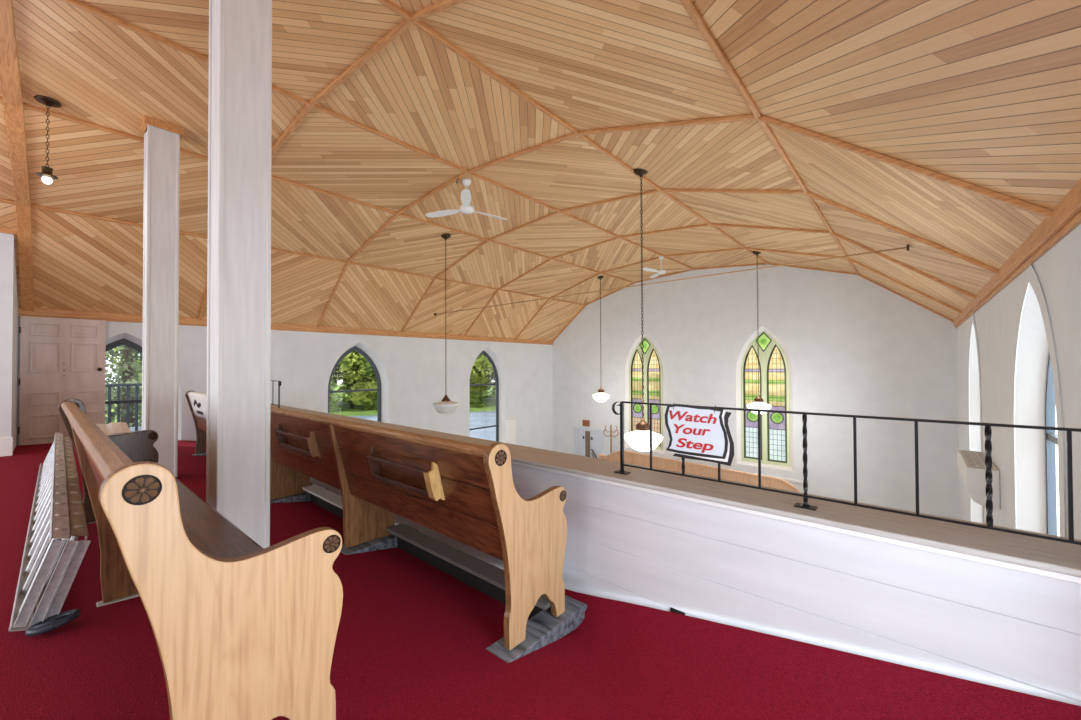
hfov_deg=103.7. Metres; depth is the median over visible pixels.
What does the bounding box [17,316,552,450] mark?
wall
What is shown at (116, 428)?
open book
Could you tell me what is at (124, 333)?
window
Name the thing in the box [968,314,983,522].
window
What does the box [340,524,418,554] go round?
block
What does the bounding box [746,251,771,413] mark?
pendant lamp
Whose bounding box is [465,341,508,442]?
window
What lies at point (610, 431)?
candelabra
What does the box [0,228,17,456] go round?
wall
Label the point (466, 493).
pew
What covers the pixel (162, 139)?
column
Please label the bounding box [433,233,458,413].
pendant lamp
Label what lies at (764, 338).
window pane
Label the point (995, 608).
wall
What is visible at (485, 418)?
parking lot
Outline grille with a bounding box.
[960,450,995,468]
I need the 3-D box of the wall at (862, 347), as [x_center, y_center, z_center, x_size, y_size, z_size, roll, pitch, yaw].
[4.773,0.895,12.831,11.190,7.306,0.300,-1,-1,41]
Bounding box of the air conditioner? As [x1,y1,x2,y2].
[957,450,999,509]
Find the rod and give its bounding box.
[434,244,908,315]
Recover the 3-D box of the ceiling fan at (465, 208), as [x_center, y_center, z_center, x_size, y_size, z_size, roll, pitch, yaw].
[-1.108,-2.543,6.703,1.309,0.530,1.254,-1,-1,41]
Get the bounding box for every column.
[140,115,183,476]
[206,0,271,547]
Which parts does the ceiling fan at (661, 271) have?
blade, motor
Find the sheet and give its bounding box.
[188,391,206,418]
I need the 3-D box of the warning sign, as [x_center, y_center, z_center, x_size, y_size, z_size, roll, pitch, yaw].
[0.793,0.367,2.141,0.347,0.289,0.031,-1,-1,41]
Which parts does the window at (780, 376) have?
lancet glass, sill, lancet glass, border glass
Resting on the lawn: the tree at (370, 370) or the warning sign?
the tree at (370, 370)
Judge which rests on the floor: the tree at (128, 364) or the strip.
the strip
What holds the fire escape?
on the parking lot
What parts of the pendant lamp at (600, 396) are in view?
chain, lamp shade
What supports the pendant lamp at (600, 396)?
hanging from the ceiling
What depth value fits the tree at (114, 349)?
43.80 m
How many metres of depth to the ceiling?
4.47 m
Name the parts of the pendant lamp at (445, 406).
stem, lamp shade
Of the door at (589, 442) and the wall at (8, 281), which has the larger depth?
the door at (589, 442)
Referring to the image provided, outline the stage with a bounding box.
[599,450,798,491]
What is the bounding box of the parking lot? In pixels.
[349,411,495,440]
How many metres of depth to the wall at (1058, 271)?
4.08 m
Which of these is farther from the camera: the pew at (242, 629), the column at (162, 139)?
the column at (162, 139)
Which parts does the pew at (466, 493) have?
panel, support panel, shelf rail, rail, backrest, support panel, shelf rail, panel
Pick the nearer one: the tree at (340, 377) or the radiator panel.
the radiator panel
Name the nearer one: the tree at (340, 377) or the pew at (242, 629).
the pew at (242, 629)
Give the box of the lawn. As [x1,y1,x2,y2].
[105,384,495,422]
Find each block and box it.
[192,453,205,455]
[270,487,329,502]
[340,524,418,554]
[486,595,586,662]
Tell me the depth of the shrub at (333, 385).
47.61 m
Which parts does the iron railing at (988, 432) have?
post, plate, post, post, post, post, post, plate, rail, rail, post, post, post, post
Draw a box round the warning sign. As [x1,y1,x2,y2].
[665,403,733,465]
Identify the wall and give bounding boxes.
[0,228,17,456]
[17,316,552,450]
[270,403,1080,705]
[553,265,959,518]
[957,223,1080,539]
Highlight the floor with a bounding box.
[0,440,1080,719]
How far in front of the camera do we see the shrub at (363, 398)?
48.48 m
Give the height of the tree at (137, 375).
10.846 m
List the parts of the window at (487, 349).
meeting rail, frame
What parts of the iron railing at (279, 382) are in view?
post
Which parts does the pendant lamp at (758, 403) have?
chain, lamp shade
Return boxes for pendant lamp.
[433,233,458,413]
[592,276,609,401]
[624,168,662,450]
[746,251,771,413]
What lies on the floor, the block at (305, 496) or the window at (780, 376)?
the block at (305, 496)
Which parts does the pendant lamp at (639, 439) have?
chain, lamp shade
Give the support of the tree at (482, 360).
on the lawn
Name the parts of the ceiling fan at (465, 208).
blade, blade, motor, blade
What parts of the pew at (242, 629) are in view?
backrest, rail, support panel, panel, seat, panel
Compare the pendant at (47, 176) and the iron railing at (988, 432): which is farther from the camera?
the pendant at (47, 176)
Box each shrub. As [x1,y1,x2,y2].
[330,382,341,411]
[347,381,376,409]
[469,376,490,407]
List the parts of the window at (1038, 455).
frame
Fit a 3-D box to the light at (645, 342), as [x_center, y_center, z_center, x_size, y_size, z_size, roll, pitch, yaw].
[3.428,-0.452,13.937,0.380,0.520,0.005,-1,-1,41]
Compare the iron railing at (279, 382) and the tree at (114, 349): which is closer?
the iron railing at (279, 382)
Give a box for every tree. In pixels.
[105,345,141,426]
[105,348,141,422]
[106,347,141,413]
[330,360,358,403]
[332,351,375,408]
[362,370,376,399]
[469,359,495,397]
[470,354,493,379]
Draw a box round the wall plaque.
[582,420,589,426]
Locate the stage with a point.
(630, 457)
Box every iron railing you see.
[271,380,281,408]
[612,401,1080,544]
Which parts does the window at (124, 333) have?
frame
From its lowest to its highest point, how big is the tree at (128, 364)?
9.528 m
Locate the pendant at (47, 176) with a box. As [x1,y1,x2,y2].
[34,95,61,183]
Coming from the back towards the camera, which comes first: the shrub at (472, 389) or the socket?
the shrub at (472, 389)
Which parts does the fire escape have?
rail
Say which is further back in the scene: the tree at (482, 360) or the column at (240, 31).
the tree at (482, 360)
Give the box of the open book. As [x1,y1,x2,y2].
[96,422,130,434]
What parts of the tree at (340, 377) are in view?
crown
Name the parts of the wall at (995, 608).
cap moulding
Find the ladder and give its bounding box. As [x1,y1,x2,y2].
[8,432,90,635]
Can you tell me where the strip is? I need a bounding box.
[96,593,138,606]
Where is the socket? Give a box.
[36,166,57,179]
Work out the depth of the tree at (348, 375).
49.91 m
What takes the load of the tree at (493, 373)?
on the lawn
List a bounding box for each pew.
[58,398,342,719]
[185,390,566,649]
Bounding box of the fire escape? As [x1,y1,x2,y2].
[105,383,141,431]
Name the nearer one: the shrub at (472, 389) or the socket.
the socket
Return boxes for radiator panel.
[505,419,515,444]
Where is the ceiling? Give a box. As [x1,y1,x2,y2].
[0,0,1080,344]
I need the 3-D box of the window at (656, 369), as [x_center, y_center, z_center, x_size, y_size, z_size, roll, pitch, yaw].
[3.462,1.048,13.950,1.840,4.340,0.350,-1,-1,41]
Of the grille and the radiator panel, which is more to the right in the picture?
the grille
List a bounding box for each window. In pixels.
[105,322,192,440]
[321,335,394,423]
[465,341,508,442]
[620,326,670,458]
[728,317,802,483]
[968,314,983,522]
[1010,265,1066,536]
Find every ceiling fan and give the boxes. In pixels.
[425,178,507,219]
[643,256,691,277]
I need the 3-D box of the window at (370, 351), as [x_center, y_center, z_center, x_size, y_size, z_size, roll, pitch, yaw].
[-4.699,1.241,10.826,0.412,3.780,1.890,-1,-1,41]
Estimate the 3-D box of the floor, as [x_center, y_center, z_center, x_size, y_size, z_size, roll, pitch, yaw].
[-4.526,1.286,2.260,11.190,0.483,6.710,-1,-1,41]
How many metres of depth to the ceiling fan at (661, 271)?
11.18 m
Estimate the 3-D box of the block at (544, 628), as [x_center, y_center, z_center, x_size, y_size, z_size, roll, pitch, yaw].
[-0.009,1.427,2.209,0.155,0.098,0.660,-1,-1,41]
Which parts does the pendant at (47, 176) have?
bulb, chain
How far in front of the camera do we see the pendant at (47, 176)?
4.38 m
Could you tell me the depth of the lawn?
50.25 m
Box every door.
[18,316,105,444]
[574,427,604,458]
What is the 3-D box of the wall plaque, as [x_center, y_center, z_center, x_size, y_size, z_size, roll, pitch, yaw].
[1.647,2.284,15.347,0.300,0.220,0.035,-1,-1,41]
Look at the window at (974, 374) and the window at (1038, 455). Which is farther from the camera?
the window at (974, 374)
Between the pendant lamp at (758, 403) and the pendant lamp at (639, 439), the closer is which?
the pendant lamp at (639, 439)
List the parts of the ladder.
rail, rail, rail, rail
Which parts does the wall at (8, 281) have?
baseboard, head trim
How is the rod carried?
attached to the ceiling
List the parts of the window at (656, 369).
lancet glass, lancet glass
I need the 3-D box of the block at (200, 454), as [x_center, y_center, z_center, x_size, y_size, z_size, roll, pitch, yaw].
[-5.170,1.523,6.768,0.120,0.128,0.625,-1,-1,41]
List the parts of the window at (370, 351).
frame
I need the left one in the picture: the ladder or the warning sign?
the ladder
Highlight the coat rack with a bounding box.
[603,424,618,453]
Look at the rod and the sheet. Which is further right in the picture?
the rod
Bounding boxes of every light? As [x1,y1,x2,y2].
[640,339,648,352]
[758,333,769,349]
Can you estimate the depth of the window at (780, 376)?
11.51 m

